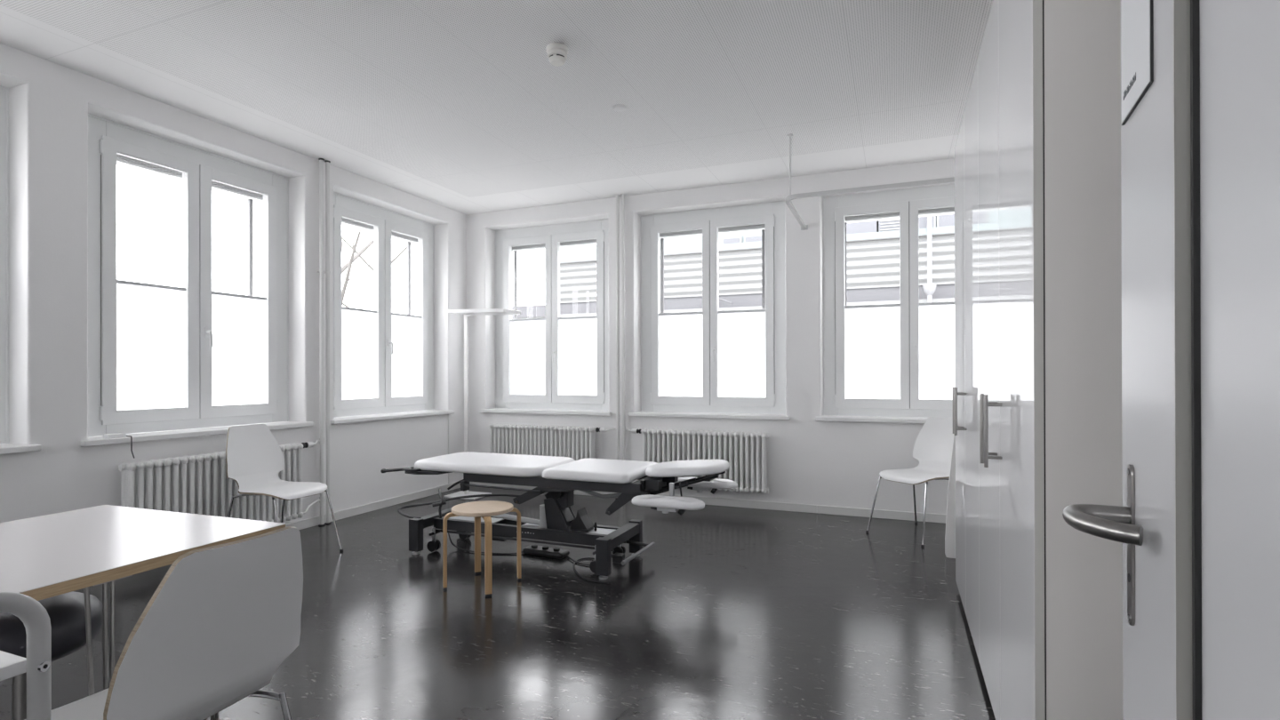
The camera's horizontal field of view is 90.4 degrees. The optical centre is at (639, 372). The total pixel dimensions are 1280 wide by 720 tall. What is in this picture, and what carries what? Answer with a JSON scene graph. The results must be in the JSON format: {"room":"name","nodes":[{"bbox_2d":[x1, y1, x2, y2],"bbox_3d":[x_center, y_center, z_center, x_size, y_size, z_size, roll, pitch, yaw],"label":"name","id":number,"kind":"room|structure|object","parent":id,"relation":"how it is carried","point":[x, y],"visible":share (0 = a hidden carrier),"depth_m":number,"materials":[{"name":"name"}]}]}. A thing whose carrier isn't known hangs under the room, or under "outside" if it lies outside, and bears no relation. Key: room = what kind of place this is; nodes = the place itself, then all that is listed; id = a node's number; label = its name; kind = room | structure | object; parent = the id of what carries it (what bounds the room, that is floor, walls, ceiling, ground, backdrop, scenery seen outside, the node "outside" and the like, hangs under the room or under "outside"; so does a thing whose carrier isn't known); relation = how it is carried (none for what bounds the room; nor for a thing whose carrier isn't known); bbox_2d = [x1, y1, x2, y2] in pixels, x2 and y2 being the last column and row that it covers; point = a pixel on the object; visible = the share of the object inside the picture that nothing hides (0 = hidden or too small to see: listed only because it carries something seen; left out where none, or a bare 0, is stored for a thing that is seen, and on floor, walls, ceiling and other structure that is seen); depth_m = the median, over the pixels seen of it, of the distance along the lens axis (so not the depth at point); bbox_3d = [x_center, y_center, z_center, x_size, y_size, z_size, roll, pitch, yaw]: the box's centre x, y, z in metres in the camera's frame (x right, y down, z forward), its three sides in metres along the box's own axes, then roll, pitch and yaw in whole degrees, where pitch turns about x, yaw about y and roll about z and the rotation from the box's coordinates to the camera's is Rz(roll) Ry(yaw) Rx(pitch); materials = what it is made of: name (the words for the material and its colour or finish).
{"room":"examination room","nodes":[
{"label":"examination room","id":0,"kind":"room"},
{"bbox_2d":[0,42,466,523],"bbox_3d":[-3.732,-0.247,2.939,0.420,2.960,9.620,0,0,22],"label":"wall","id":1,"kind":"structure","parent":0,"point":[51,103],"depth_m":3.77,"materials":[{"name":"paint"}]},
{"bbox_2d":[0,85,41,455],"bbox_3d":[-3.718,-0.569,2.808,0.395,1.993,1.542,0,0,22],"label":"window","id":2,"kind":"structure","parent":1,"relation":"in","point":[5,448],"depth_m":3.48,"materials":[{"name":"white paint"}]},
{"bbox_2d":[80,113,313,447],"bbox_3d":[-3.068,-0.568,4.419,0.395,1.993,1.542,0,0,22],"label":"window","id":3,"kind":"structure","parent":1,"relation":"in","point":[167,360],"depth_m":4.37,"materials":[{"name":"white paint"}]},
{"bbox_2d":[103,432,134,458],"bbox_3d":[-3.131,0.445,3.814,0.126,0.150,0.103,0,0,22],"label":"sensor box","id":4,"kind":"object","parent":3,"relation":"on","point":[116,435],"visible":1,"depth_m":3.82,"materials":[{"name":"white paint"}]},
{"bbox_2d":[116,153,263,199],"bbox_3d":[-3.214,-1.436,4.481,0.072,0.138,1.336,0,0,22],"label":"blind","id":5,"kind":"object","parent":3,"relation":"attached to","point":[124,161],"depth_m":4.37,"materials":[{"name":"white"}]},
{"bbox_2d":[118,440,319,522],"bbox_3d":[-2.815,0.824,4.423,0.162,0.568,1.442,0,0,22],"label":"radiator","id":6,"kind":"object","parent":1,"relation":"attached to","point":[199,484],"visible":0.56,"depth_m":4.15,"materials":[{"name":"metal"}]},
{"bbox_2d":[316,158,325,526],"bbox_3d":[-2.580,-0.244,5.131,0.073,2.960,0.052,0,0,22],"label":"pipe","id":7,"kind":"object","parent":1,"relation":"attached to","point":[321,271],"visible":1,"depth_m":5.12,"materials":[{"name":"white metal"}]},
{"bbox_2d":[323,160,331,524],"bbox_3d":[-2.558,-0.244,5.186,0.073,2.960,0.052,0,0,22],"label":"pipe","id":8,"kind":"object","parent":1,"relation":"attached to","point":[327,272],"visible":0.99,"depth_m":5.17,"materials":[{"name":"white metal"}]},
{"bbox_2d":[285,481,460,529],"bbox_3d":[-3.603,1.198,2.664,0.016,0.070,9.189,0,0,22],"label":"baseboard","id":9,"kind":"structure","parent":1,"relation":"attached to","point":[308,523],"depth_m":5.66,"materials":[{"name":"white paint"}]},
{"bbox_2d":[330,192,454,423],"bbox_3d":[-2.418,-0.566,6.030,0.395,1.993,1.542,0,0,22],"label":"window","id":10,"kind":"structure","parent":1,"relation":"in","point":[384,360],"depth_m":6.02,"materials":[{"name":"white paint"}]},
{"bbox_2d":[341,216,418,241],"bbox_3d":[-2.564,-1.434,6.092,0.072,0.138,1.336,0,0,22],"label":"blind","id":11,"kind":"object","parent":10,"relation":"attached to","point":[345,221],"depth_m":6.01,"materials":[{"name":"white"}]},
{"bbox_2d":[448,414,448,483],"bbox_3d":[-2.003,0.799,6.644,0.006,0.734,0.010,0,0,22],"label":"trim","id":12,"kind":"structure","parent":1,"relation":"attached to","point":[448,414],"depth_m":6.64,"materials":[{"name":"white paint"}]},
{"bbox_2d":[0,0,992,214],"bbox_3d":[-1.222,-1.794,1.821,5.920,0.120,9.820,0,0,22],"label":"ceiling","id":13,"kind":"structure","parent":0,"point":[461,106],"depth_m":3.77,"materials":[{"name":"white paint"}]},
{"bbox_2d":[546,42,567,66],"bbox_3d":[-0.442,-1.690,3.392,0.116,0.084,0.116,0,0,22],"label":"smoke detector","id":14,"kind":"object","parent":13,"relation":"attached to","point":[557,52],"visible":1,"depth_m":3.35,"materials":[{"name":"white plastic"}]},
{"bbox_2d":[612,104,626,111],"bbox_3d":[-0.134,-1.724,4.153,0.096,0.014,0.096,0,0,22],"label":"cap","id":15,"kind":"object","parent":13,"relation":"attached to","point":[617,108],"visible":1,"depth_m":4.13,"materials":[{"name":"white plastic"}]},
{"bbox_2d":[0,486,995,719],"bbox_3d":[-1.216,1.286,1.815,5.920,0.120,9.820,0,0,22],"label":"floor","id":16,"kind":"structure","parent":0,"point":[732,612],"depth_m":3.09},
{"bbox_2d":[0,591,51,719],"bbox_3d":[-1.468,0.734,1.063,0.560,0.978,0.534,0,0,22],"label":"chair","id":17,"kind":"object","parent":16,"relation":"on","point":[37,663],"visible":1,"depth_m":1.18,"materials":[{"name":"grey metal"}]},
{"bbox_2d":[0,591,102,719],"bbox_3d":[-1.873,0.966,1.950,0.484,0.522,0.509,0,0,2],"label":"upholstered stool","id":18,"kind":"object","parent":16,"relation":"on","point":[66,612],"visible":0.41,"depth_m":1.93,"materials":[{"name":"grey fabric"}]},
{"bbox_2d":[0,591,102,661],"bbox_3d":[-1.893,0.792,1.951,0.380,0.172,0.380,0,0,2],"label":"cushion","id":19,"kind":"object","parent":18,"relation":"on","point":[66,612],"depth_m":1.91,"materials":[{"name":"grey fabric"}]},
{"bbox_2d":[0,504,286,719],"bbox_3d":[-1.707,0.861,1.886,0.910,0.732,0.730,0,0,20],"label":"work table","id":20,"kind":"object","parent":16,"relation":"on","point":[42,557],"visible":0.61,"depth_m":1.81,"materials":[{"name":"white laminate"}]},
{"bbox_2d":[24,526,303,719],"bbox_3d":[-1.127,0.790,1.472,0.634,0.872,0.493,0,0,22],"label":"chair","id":21,"kind":"object","parent":16,"relation":"on","point":[220,624],"visible":1,"depth_m":1.34,"materials":[{"name":"white plastic"}]},
{"bbox_2d":[225,424,343,551],"bbox_3d":[-2.429,0.798,4.273,0.634,0.872,0.493,0,0,22],"label":"chair","id":22,"kind":"object","parent":16,"relation":"on","point":[254,459],"visible":0.89,"depth_m":4.33,"materials":[{"name":"white plastic"}]},
{"bbox_2d":[442,500,520,596],"bbox_3d":[-0.912,1.004,3.685,0.350,0.450,0.350,0,0,22],"label":"wooden stool","id":23,"kind":"object","parent":16,"relation":"on","point":[485,509],"visible":1,"depth_m":3.60,"materials":[{"name":"brown wood"}]},
{"bbox_2d":[443,308,520,500],"bbox_3d":[-1.558,0.307,6.278,0.710,1.855,0.300,0,0,22],"label":"floor lamp","id":24,"kind":"object","parent":16,"relation":"on","point":[467,313],"visible":0.91,"depth_m":6.34,"materials":[{"name":"white metal"}]},
{"bbox_2d":[447,529,522,554],"bbox_3d":[-1.100,1.179,4.386,0.637,0.104,0.129,0,0,22],"label":"cable","id":25,"kind":"object","parent":16,"relation":"on","point":[447,530],"visible":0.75,"depth_m":4.31,"materials":[{"name":"black plastic"}]},
{"bbox_2d":[522,544,569,558],"bbox_3d":[-0.634,1.203,4.286,0.320,0.052,0.110,0,0,26],"label":"foot pedal","id":26,"kind":"object","parent":16,"relation":"on","point":[532,549],"visible":0.99,"depth_m":4.25,"materials":[{"name":"black plastic"}]},
{"bbox_2d":[380,452,737,579],"bbox_3d":[-0.656,0.883,4.230,2.522,0.691,0.858,0,0,22],"label":"table","id":27,"kind":"object","parent":16,"relation":"on","point":[557,522],"visible":0.98,"depth_m":4.06,"materials":[{"name":"white leather"}]},
{"bbox_2d":[567,555,608,583],"bbox_3d":[-0.312,1.220,3.947,0.191,0.015,0.584,0,0,-16],"label":"power cable","id":28,"kind":"object","parent":16,"relation":"on","point":[576,562],"visible":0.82,"depth_m":4.02,"materials":[{"name":"black plastic"}]},
{"bbox_2d":[865,416,953,546],"bbox_3d":[2.124,0.790,4.818,0.634,0.872,0.493,0,0,-31],"label":"chair","id":29,"kind":"object","parent":16,"relation":"on","point":[932,448],"visible":0.8,"depth_m":4.93,"materials":[{"name":"white plastic"}]},
{"bbox_2d":[944,433,955,558],"bbox_3d":[2.307,0.693,4.097,0.612,1.060,0.030,0,0,22],"label":"board","id":30,"kind":"object","parent":16,"relation":"on","point":[950,520],"visible":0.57,"depth_m":4.18,"materials":[{"name":"white laminate"}]},
{"bbox_2d":[952,59,979,662],"bbox_3d":[1.855,-0.028,2.984,0.690,2.500,1.112,0,0,22],"label":"tall cabinet","id":31,"kind":"object","parent":16,"relation":"on","point":[965,392],"visible":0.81,"depth_m":2.96,"materials":[{"name":"glossy white laminate"},{"name":"brushed steel"}]},
{"bbox_2d":[977,0,1123,719],"bbox_3d":[1.438,-0.029,1.950,0.690,2.500,1.112,0,0,22],"label":"tall cabinet","id":32,"kind":"object","parent":16,"relation":"on","point":[1049,71],"visible":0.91,"depth_m":1.53,"materials":[{"name":"glossy white laminate"},{"name":"brushed steel"}]},
{"bbox_2d":[466,158,954,514],"bbox_3d":[0.735,-0.250,6.097,5.500,2.960,0.420,0,0,22],"label":"wall","id":33,"kind":"structure","parent":0,"point":[810,461],"depth_m":5.67,"materials":[{"name":"paint"}]},
{"bbox_2d":[479,219,611,415],"bbox_3d":[-0.939,-0.568,6.706,1.542,1.993,0.395,0,0,22],"label":"window","id":34,"kind":"structure","parent":33,"relation":"in","point":[561,364],"depth_m":6.74,"materials":[{"name":"white paint"}]},
{"bbox_2d":[512,239,596,249],"bbox_3d":[-0.880,-1.436,6.852,1.336,0.138,0.072,0,0,22],"label":"blind","id":35,"kind":"object","parent":34,"relation":"attached to","point":[592,242],"depth_m":6.80,"materials":[{"name":"white"}]},
{"bbox_2d":[488,424,615,476],"bbox_3d":[-0.911,0.807,6.446,1.429,0.533,0.162,0,0,22],"label":"radiator","id":36,"kind":"object","parent":33,"relation":"attached to","point":[575,443],"visible":0.58,"depth_m":6.41,"materials":[{"name":"metal"}]},
{"bbox_2d":[615,194,620,498],"bbox_3d":[-0.213,-0.247,6.213,0.052,2.960,0.073,0,0,22],"label":"pipe","id":37,"kind":"object","parent":33,"relation":"attached to","point":[618,427],"visible":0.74,"depth_m":6.19,"materials":[{"name":"white metal"}]},
{"bbox_2d":[621,194,625,460],"bbox_3d":[-0.157,-0.247,6.190,0.052,2.960,0.073,0,0,22],"label":"pipe","id":38,"kind":"object","parent":33,"relation":"attached to","point":[623,428],"visible":0.69,"depth_m":6.17,"materials":[{"name":"white metal"}]},
{"bbox_2d":[625,428,769,493],"bbox_3d":[0.497,0.803,5.878,1.395,0.533,0.162,0,0,22],"label":"radiator","id":39,"kind":"object","parent":33,"relation":"attached to","point":[660,445],"visible":0.7,"depth_m":5.75,"materials":[{"name":"metal"}]},
{"bbox_2d":[469,481,946,523],"bbox_3d":[0.571,1.195,5.927,5.282,0.070,0.016,0,0,22],"label":"baseboard","id":40,"kind":"structure","parent":33,"relation":"attached to","point":[708,500],"depth_m":5.57,"materials":[{"name":"white paint"}]},
{"bbox_2d":[628,200,790,420],"bbox_3d":[0.669,-0.572,6.057,1.542,1.993,0.395,0,0,22],"label":"window","id":41,"kind":"structure","parent":33,"relation":"in","point":[727,364],"depth_m":6.07,"materials":[{"name":"white paint"}]},
{"bbox_2d":[659,224,765,236],"bbox_3d":[0.728,-1.440,6.203,1.336,0.138,0.072,0,0,22],"label":"blind","id":42,"kind":"object","parent":41,"relation":"attached to","point":[760,227],"depth_m":6.14,"materials":[{"name":"white"}]},
{"bbox_2d":[785,134,955,423],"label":"window","id":43,"kind":"structure","parent":33,"relation":"in","point":[892,363],"depth_m":5.49,"materials":[{"name":"white paint"}]},
{"bbox_2d":[844,207,954,220],"bbox_3d":[2.361,-1.445,5.544,1.336,0.138,0.072,0,0,22],"label":"blind","id":44,"kind":"object","parent":43,"relation":"attached to","point":[946,211],"depth_m":5.56,"materials":[{"name":"white"}]},
{"bbox_2d":[1199,0,1279,719],"bbox_3d":[0.135,-0.263,-1.590,0.858,2.960,4.514,0,0,22],"label":"wall pier","id":45,"kind":"object","parent":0,"point":[1240,39],"depth_m":0.58,"materials":[{"name":"grey paint"}]},
{"bbox_2d":[1062,0,1192,719],"bbox_3d":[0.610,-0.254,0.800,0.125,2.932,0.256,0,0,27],"label":"door","id":46,"kind":"structure","parent":45,"relation":"attached to","point":[1153,524],"depth_m":0.74,"materials":[{"name":"grey wood"}]},
{"bbox_2d":[1120,0,1153,125],"bbox_3d":[0.640,-0.450,0.819,0.004,0.210,0.148,0,0,26],"label":"door sign","id":47,"kind":"object","parent":46,"relation":"attached to","point":[1137,16],"visible":1,"depth_m":0.81,"materials":[{"name":"white plastic"}]},
{"bbox_2d":[1190,0,1201,719],"bbox_3d":[0.578,-0.255,0.661,0.006,2.949,0.006,0,0,22],"label":"trim","id":48,"kind":"structure","parent":45,"relation":"attached to","point":[1195,35],"depth_m":0.66,"materials":[{"name":"black rubber"}]},
{"label":"outside","id":49,"kind":"structure","parent":0,"visible":0},
{"bbox_3d":[-1.889,1.962,6.927,80.000,0.050,80.000,0,0,22],"label":"ground","id":50,"kind":"structure","parent":49,"visible":0},
{"bbox_2d":[341,227,373,306],"bbox_3d":[-4.871,-2.200,12.067,2.050,8.329,3.848,0,0,-27],"label":"bare tree","id":51,"kind":"object","parent":50,"relation":"on","point":[353,258],"visible":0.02,"depth_m":10.93,"materials":[{"name":"grey plant"}]},
{"bbox_2d":[342,231,411,307],"bbox_3d":[-6.938,-3.184,17.609,4.201,10.335,5.123,0,0,15],"label":"bare tree","id":52,"kind":"object","parent":50,"relation":"on","point":[396,257],"visible":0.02,"depth_m":17.94,"materials":[{"name":"grey plant"}]},
{"bbox_2d":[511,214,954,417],"bbox_3d":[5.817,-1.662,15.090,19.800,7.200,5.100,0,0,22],"label":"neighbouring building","id":53,"kind":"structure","parent":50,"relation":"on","point":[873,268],"depth_m":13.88,"materials":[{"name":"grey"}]},
{"bbox_2d":[718,297,733,303],"bbox_3d":[1.809,-1.552,13.759,0.048,0.233,0.754,0,0,-22],"label":"awning arm","id":54,"kind":"object","parent":53,"relation":"attached to","point":[722,300],"visible":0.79,"depth_m":13.64},
{"bbox_2d":[880,218,899,231],"bbox_3d":[5.159,-3.318,12.979,0.470,0.805,0.016,0,0,22],"label":"blind","id":55,"kind":"object","parent":53,"relation":"hanging from","point":[887,225],"depth_m":13.00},
{"bbox_2d":[922,216,936,302],"bbox_3d":[5.588,-1.067,12.249,0.240,6.000,0.240,0,0,22],"label":"drainpipe","id":56,"kind":"object","parent":50,"relation":"on","point":[929,288],"visible":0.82,"depth_m":12.21,"materials":[{"name":"silver metal"}]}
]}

